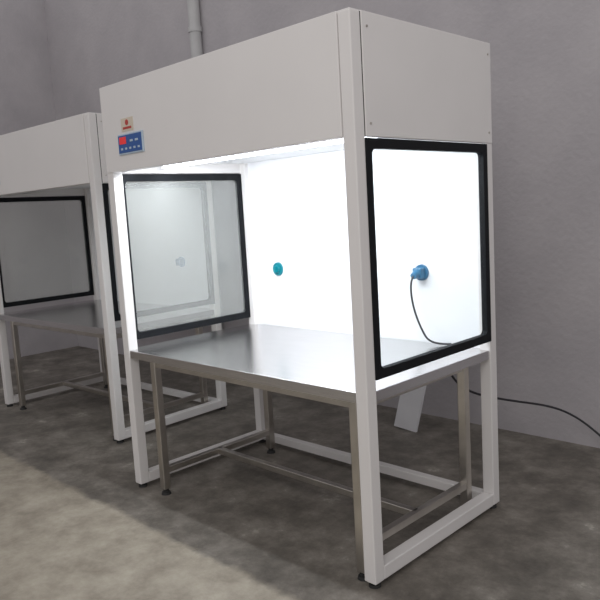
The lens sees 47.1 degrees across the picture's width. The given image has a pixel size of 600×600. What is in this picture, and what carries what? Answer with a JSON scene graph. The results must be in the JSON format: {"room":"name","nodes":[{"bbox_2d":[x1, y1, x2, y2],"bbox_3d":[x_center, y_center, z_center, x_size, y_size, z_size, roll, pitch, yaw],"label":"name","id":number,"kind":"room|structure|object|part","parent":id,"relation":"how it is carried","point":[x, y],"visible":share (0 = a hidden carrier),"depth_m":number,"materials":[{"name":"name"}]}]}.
{"room":"laboratory","nodes":[
{"label":"laboratory","id":0,"kind":"room"},
{"bbox_2d":[0,0,77,358],"bbox_3d":[-5.169,-0.944,5.564,0.150,4.100,7.100,4,10,44],"label":"wall","id":1,"kind":"structure","parent":0,"point":[34,249],"depth_m":7.63,"materials":[{"name":"paint"}]},
{"bbox_2d":[0,346,599,599],"bbox_3d":[-1.490,1.294,2.215,10.000,0.100,6.950,4,10,44],"label":"floor","id":2,"kind":"structure","parent":0,"point":[76,522],"depth_m":3.35,"materials":[{"name":"concrete"}]},
{"bbox_2d":[0,300,213,440],"bbox_3d":[-1.495,0.464,5.297,1.640,0.757,0.904,3,10,42],"label":"work table","id":3,"kind":"object","parent":2,"relation":"on","point":[85,318],"visible":0.62,"depth_m":5.08,"materials":[{"name":"metal"}]},
{"bbox_2d":[0,112,226,443],"bbox_3d":[-1.530,-0.202,5.214,1.662,2.101,0.954,3,10,42],"label":"bench","id":4,"kind":"object","parent":2,"relation":"on","point":[172,232],"visible":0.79,"depth_m":5.01,"materials":[{"name":"metal"}]},
{"bbox_3d":[-2.411,-0.188,5.438,0.055,2.074,0.055,3,10,42],"label":"post","id":5,"kind":"part","parent":4,"relation":"part of","materials":[{"name":"white metal"}]},
{"bbox_2d":[20,184,89,193],"bbox_3d":[-1.680,-0.837,5.017,1.522,0.039,0.093,4,10,44],"label":"lamp","id":6,"kind":"object","parent":4,"relation":"attached to","point":[86,184],"depth_m":5.14,"materials":[{"name":"white plastic"}]},
{"bbox_3d":[-2.055,0.753,5.888,0.055,0.055,0.828,3,10,42],"label":"rail","id":7,"kind":"part","parent":4,"relation":"part of","materials":[{"name":"white metal"}]},
{"bbox_3d":[-1.816,-0.306,6.080,0.055,2.074,0.055,3,10,42],"label":"post","id":8,"kind":"part","parent":4,"relation":"part of","materials":[{"name":"white metal"}]},
{"bbox_3d":[-1.235,-0.117,4.360,0.055,2.074,0.055,3,10,42],"label":"post","id":9,"kind":"part","parent":4,"relation":"part of","materials":[{"name":"white metal"}]},
{"bbox_2d":[0,112,210,196],"bbox_3d":[-1.573,-1.032,5.114,1.687,0.426,0.991,4,10,44],"label":"hood","id":10,"kind":"object","parent":4,"relation":"attached to","point":[65,157],"depth_m":4.57,"materials":[{"name":"white metal"}]},
{"bbox_3d":[-1.239,-0.606,5.506,1.628,1.379,0.020,3,10,42],"label":"panel","id":11,"kind":"part","parent":4,"relation":"part of","materials":[{"name":"white metal"}]},
{"bbox_3d":[-1.169,0.734,5.670,1.542,0.045,0.045,3,10,42],"label":"rail","id":12,"kind":"part","parent":4,"relation":"part of","materials":[{"name":"white metal"}]},
{"bbox_3d":[-0.879,0.823,4.810,0.055,0.055,0.828,3,10,42],"label":"rail","id":13,"kind":"part","parent":4,"relation":"part of","materials":[{"name":"white metal"}]},
{"bbox_2d":[175,257,184,266],"bbox_3d":[-0.912,-0.288,5.216,0.080,0.080,0.045,3,10,42],"label":"power socket","id":14,"kind":"object","parent":4,"relation":"attached to","point":[180,261],"depth_m":5.20,"materials":[{"name":"plastic"}]},
{"bbox_3d":[-0.639,-0.235,5.002,0.055,2.074,0.055,3,10,42],"label":"post","id":15,"kind":"part","parent":4,"relation":"part of","materials":[{"name":"white metal"}]},
{"bbox_2d":[99,7,498,588],"bbox_3d":[-0.040,-0.048,3.347,1.662,2.101,0.954,4,10,44],"label":"bench","id":16,"kind":"object","parent":2,"relation":"on","point":[355,145],"visible":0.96,"depth_m":3.12,"materials":[{"name":"metal"}]},
{"bbox_2d":[123,119,130,129],"bbox_3d":[-0.838,-0.851,3.325,0.075,0.045,0.002,4,10,44],"label":"print","id":17,"kind":"object","parent":16,"relation":"on","point":[126,122],"depth_m":3.32},
{"bbox_3d":[-0.913,-0.038,3.601,0.055,2.074,0.055,4,10,44],"label":"post","id":18,"kind":"part","parent":16,"relation":"part of","materials":[{"name":"white metal"}]},
{"bbox_3d":[-0.547,0.903,4.040,0.055,0.055,0.828,4,10,44],"label":"rail","id":19,"kind":"part","parent":16,"relation":"part of","materials":[{"name":"white metal"}]},
{"bbox_3d":[-0.296,-0.154,4.222,0.055,2.074,0.055,4,10,44],"label":"post","id":20,"kind":"part","parent":16,"relation":"part of","materials":[{"name":"white metal"}]},
{"bbox_2d":[161,137,374,168],"bbox_3d":[-0.195,-0.683,3.154,1.522,0.039,0.040,4,10,44],"label":"lamp","id":21,"kind":"object","parent":16,"relation":"attached to","point":[338,141],"depth_m":3.13,"materials":[{"name":"white plastic"}]},
{"bbox_2d":[122,7,491,173],"bbox_3d":[-0.083,-0.878,3.247,1.658,0.426,0.934,4,10,44],"label":"hood","id":22,"kind":"object","parent":16,"relation":"attached to","point":[287,99],"depth_m":2.70,"materials":[{"name":"white metal"}]},
{"bbox_3d":[0.225,0.040,2.483,0.055,2.074,0.055,4,10,44],"label":"post","id":23,"kind":"part","parent":16,"relation":"part of","materials":[{"name":"white metal"}]},
{"bbox_3d":[0.262,-0.451,3.628,1.628,1.379,0.020,4,10,44],"label":"panel","id":24,"kind":"part","parent":16,"relation":"part of","materials":[{"name":"white metal"}]},
{"bbox_3d":[0.331,0.889,3.792,1.542,0.045,0.045,4,10,44],"label":"rail","id":25,"kind":"part","parent":16,"relation":"part of","materials":[{"name":"white metal"}]},
{"bbox_2d":[410,264,428,280],"bbox_3d":[0.566,-0.129,3.316,0.080,0.080,0.077,4,10,44],"label":"plug","id":26,"kind":"object","parent":16,"relation":"attached to","point":[420,272],"depth_m":3.31,"materials":[{"name":"blue plastic"}]},
{"bbox_3d":[0.619,0.049,3.272,0.191,0.334,0.037,0,8,26],"label":"power cord","id":27,"kind":"part","parent":16,"relation":"part of","materials":[{"name":"black rubber"}]},
{"bbox_3d":[0.591,0.982,2.922,0.055,0.055,0.828,4,10,44],"label":"rail","id":28,"kind":"part","parent":16,"relation":"part of","materials":[{"name":"white metal"}]},
{"bbox_3d":[0.842,-0.076,3.104,0.055,2.074,0.055,4,10,44],"label":"post","id":29,"kind":"part","parent":16,"relation":"part of","materials":[{"name":"white metal"}]},
{"bbox_2d":[130,324,488,581],"bbox_3d":[-0.006,0.618,3.430,1.640,0.757,0.904,4,10,44],"label":"work table","id":30,"kind":"object","parent":2,"relation":"on","point":[316,365],"visible":0.85,"depth_m":3.17,"materials":[{"name":"metal"}]},
{"bbox_2d":[394,385,426,431],"bbox_3d":[0.782,0.318,4.431,0.370,1.016,0.171,-8,8,-30],"label":"leaning board","id":31,"kind":"object","parent":2,"relation":"on","point":[410,404],"visible":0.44,"depth_m":4.41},
{"bbox_2d":[451,375,599,435],"bbox_3d":[1.439,0.538,3.575,1.409,0.700,0.499,-2,7,7],"label":"extension cord","id":32,"kind":"object","parent":2,"relation":"on","point":[452,376],"visible":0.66,"depth_m":3.77,"materials":[{"name":"black rubber"}]},
{"bbox_2d":[44,0,599,447],"bbox_3d":[0.877,-1.152,4.454,10.000,4.100,0.150,4,10,44],"label":"wall","id":33,"kind":"structure","parent":0,"point":[545,54],"depth_m":4.08,"materials":[{"name":"paint"}]},
{"bbox_2d":[187,0,222,328],"bbox_3d":[-0.831,-1.296,5.948,0.116,4.000,0.116,4,10,44],"label":"pipe","id":34,"kind":"object","parent":33,"relation":"attached to","point":[194,29],"visible":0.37,"depth_m":5.79,"materials":[{"name":"metal"}]}
]}

